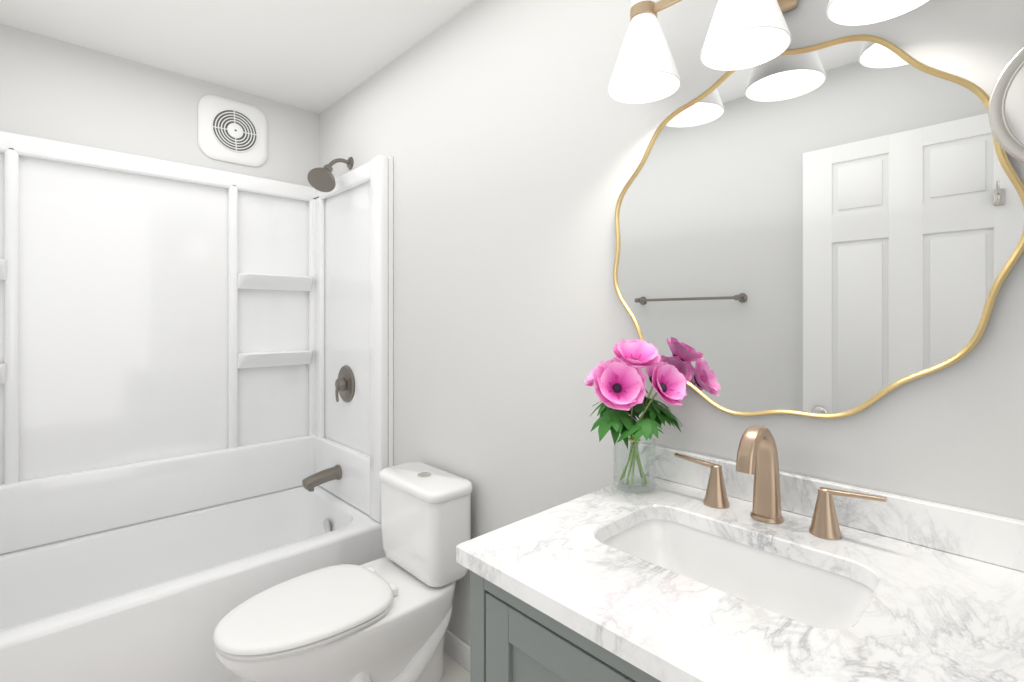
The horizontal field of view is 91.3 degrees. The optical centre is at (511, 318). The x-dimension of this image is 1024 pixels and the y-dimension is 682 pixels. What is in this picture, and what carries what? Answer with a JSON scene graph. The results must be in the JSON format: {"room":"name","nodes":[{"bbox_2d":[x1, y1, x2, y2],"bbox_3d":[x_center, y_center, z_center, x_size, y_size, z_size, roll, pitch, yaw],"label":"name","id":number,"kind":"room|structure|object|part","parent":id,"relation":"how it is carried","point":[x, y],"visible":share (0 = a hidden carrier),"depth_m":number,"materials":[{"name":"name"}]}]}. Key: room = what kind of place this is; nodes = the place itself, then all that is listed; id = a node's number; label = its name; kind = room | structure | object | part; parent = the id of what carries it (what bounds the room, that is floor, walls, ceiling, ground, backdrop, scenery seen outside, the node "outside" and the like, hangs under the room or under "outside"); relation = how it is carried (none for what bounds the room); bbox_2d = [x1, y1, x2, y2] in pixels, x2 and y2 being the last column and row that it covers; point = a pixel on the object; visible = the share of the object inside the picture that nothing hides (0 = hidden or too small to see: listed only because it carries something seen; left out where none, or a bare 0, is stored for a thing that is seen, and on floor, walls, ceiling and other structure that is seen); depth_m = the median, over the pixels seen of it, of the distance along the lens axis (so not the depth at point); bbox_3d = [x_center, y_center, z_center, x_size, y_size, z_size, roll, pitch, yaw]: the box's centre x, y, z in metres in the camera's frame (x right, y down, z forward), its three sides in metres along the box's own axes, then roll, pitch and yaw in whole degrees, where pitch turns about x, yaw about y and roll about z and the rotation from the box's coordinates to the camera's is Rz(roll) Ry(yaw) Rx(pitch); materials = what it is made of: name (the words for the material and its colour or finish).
{"room":"bathroom","nodes":[
{"label":"bathroom","id":0,"kind":"room"},
{"bbox_2d":[0,23,318,186],"bbox_3d":[-1.664,0.068,2.300,1.764,2.406,0.120,0,0,-43],"label":"wall","id":1,"kind":"structure","parent":0,"point":[56,90],"depth_m":2.18,"materials":[{"name":"white paint"}]},
{"bbox_2d":[0,131,392,554],"bbox_3d":[-1.348,0.090,1.966,1.520,1.599,0.795,0,0,-43],"label":"tub surround","id":2,"kind":"object","parent":1,"relation":"attached to","point":[177,338],"visible":0.96,"depth_m":2.24,"materials":[{"name":"white plastic"}]},
{"bbox_2d":[302,465,341,491],"bbox_3d":[-0.914,0.769,2.397,0.174,0.098,0.072,0,0,-43],"label":"tub spout","id":3,"kind":"object","parent":2,"relation":"attached to","point":[310,483],"visible":0.98,"depth_m":2.38,"materials":[{"name":"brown metal"}]},
{"bbox_2d":[335,365,354,401],"bbox_3d":[-0.843,0.326,2.465,0.061,0.184,0.184,0,0,-43],"label":"shower valve","id":4,"kind":"object","parent":2,"relation":"attached to","point":[345,384],"visible":1,"depth_m":2.45,"materials":[{"name":"silver metal"}]},
{"bbox_2d":[198,95,267,166],"bbox_3d":[-1.370,-0.924,2.474,0.310,0.310,0.031,0,0,-43],"label":"fan","id":5,"kind":"object","parent":1,"relation":"attached to","point":[232,131],"visible":1,"depth_m":2.46,"materials":[{"name":"white plastic"}]},
{"bbox_2d":[0,0,475,113],"bbox_3d":[-0.538,-1.165,1.112,1.764,0.060,3.394,0,0,-43],"label":"ceiling","id":6,"kind":"structure","parent":0,"point":[318,56],"depth_m":2.00,"materials":[{"name":"white paint"}]},
{"bbox_2d":[226,651,469,681],"bbox_3d":[-0.538,1.301,1.112,1.764,0.060,3.394,0,0,-43],"label":"floor","id":7,"kind":"structure","parent":0,"point":[455,671],"depth_m":1.79,"materials":[{"name":"tile"}]},
{"bbox_2d":[0,486,385,681],"bbox_3d":[-1.347,1.081,1.965,1.518,0.380,0.796,0,0,-43],"label":"bathtub","id":8,"kind":"object","parent":7,"relation":"on","point":[156,600],"visible":0.73,"depth_m":1.91,"materials":[{"name":"white plastic"}]},
{"bbox_2d":[213,462,471,681],"bbox_3d":[-0.527,0.918,1.616,0.763,0.706,0.388,0,0,-43],"label":"toilet","id":9,"kind":"object","parent":7,"relation":"on","point":[387,618],"visible":1,"depth_m":1.59,"materials":[{"name":"white ceramic"}]},
{"bbox_3d":[-0.619,0.884,1.528,0.509,0.042,0.376,0,0,-43],"label":"seat","id":10,"kind":"part","parent":9,"relation":"part of","materials":[{"name":"white plastic"}]},
{"bbox_3d":[-0.320,0.738,1.812,0.192,0.335,0.388,0,0,-43],"label":"tank","id":11,"kind":"part","parent":9,"relation":"part of","materials":[{"name":"white ceramic"}]},
{"bbox_2d":[456,425,1023,681],"bbox_3d":[0.387,0.739,0.794,0.617,1.064,0.790,0,0,-43],"label":"bathroom vanity","id":12,"kind":"object","parent":7,"relation":"on","point":[752,563],"visible":1,"depth_m":0.81,"materials":[{"name":"painted wood"},{"name":"marble"}]},
{"bbox_2d":[584,339,686,493],"bbox_3d":[0.282,0.223,1.174,0.249,0.348,0.237,0,0,-43],"label":"flower vase","id":13,"kind":"object","parent":12,"relation":"on","point":[618,383],"visible":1,"depth_m":1.14,"materials":[{"name":"clear glass"}]},
{"bbox_3d":[0.286,0.339,1.169,0.096,0.115,0.096,0,0,-43],"label":"glass","id":14,"kind":"part","parent":13,"relation":"part of","materials":[{"name":"clear glass"}]},
{"bbox_2d":[674,425,887,539],"bbox_3d":[0.474,0.301,0.964,0.147,0.190,0.388,0,0,-43],"label":"faucet","id":15,"kind":"object","parent":12,"relation":"on","point":[757,454],"depth_m":0.97,"materials":[{"name":"gold metal"}]},
{"bbox_2d":[319,0,1023,645],"bbox_3d":[0.059,0.068,1.678,0.120,2.406,3.154,0,0,-43],"label":"wall","id":16,"kind":"structure","parent":0,"point":[511,138],"depth_m":1.52,"materials":[{"name":"white paint"}]},
{"bbox_2d":[307,157,352,191],"bbox_3d":[-0.860,-0.702,2.392,0.227,0.204,0.143,0,0,-43],"label":"shower head","id":17,"kind":"object","parent":16,"relation":"attached to","point":[321,179],"visible":1,"depth_m":2.35},
{"bbox_2d":[444,629,469,671],"bbox_3d":[-0.095,1.228,1.742,0.012,0.085,1.247,0,0,-43],"label":"baseboard","id":18,"kind":"structure","parent":16,"relation":"attached to","point":[456,648],"depth_m":1.84,"materials":[{"name":"white"}]},
{"bbox_2d":[608,0,681,103],"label":"sconce","id":19,"kind":"object","parent":16,"relation":"attached to","point":[645,70],"depth_m":1.12,"materials":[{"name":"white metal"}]},
{"bbox_2d":[700,0,797,70],"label":"sconce","id":20,"kind":"object","parent":16,"relation":"attached to","point":[743,34],"depth_m":1.00,"materials":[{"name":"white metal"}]},
{"bbox_3d":[0.492,-0.697,1.018,0.158,0.120,0.511,0,0,-43],"label":"frame","id":21,"kind":"part","parent":20,"relation":"part of","materials":[{"name":"gold metal"}]},
{"bbox_2d":[613,34,1023,418],"bbox_3d":[0.544,-0.175,1.060,0.023,0.784,0.780,0,0,-43],"label":"mirror","id":22,"kind":"object","parent":16,"relation":"attached to","point":[832,229],"visible":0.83,"depth_m":0.99,"materials":[{"name":"gold metal"}]},
{"bbox_2d":[826,0,928,25],"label":"sconce","id":23,"kind":"object","parent":16,"relation":"attached to","point":[841,12],"depth_m":0.89,"materials":[{"name":"white glass"}]},
{"bbox_2d":[988,47,1023,162],"bbox_3d":[0.841,-0.337,0.712,0.073,0.268,0.235,0,0,-43],"label":"towel ring","id":24,"kind":"object","parent":16,"relation":"attached to","point":[1009,143],"visible":1,"depth_m":0.76,"materials":[{"name":"white plastic"}]}
]}

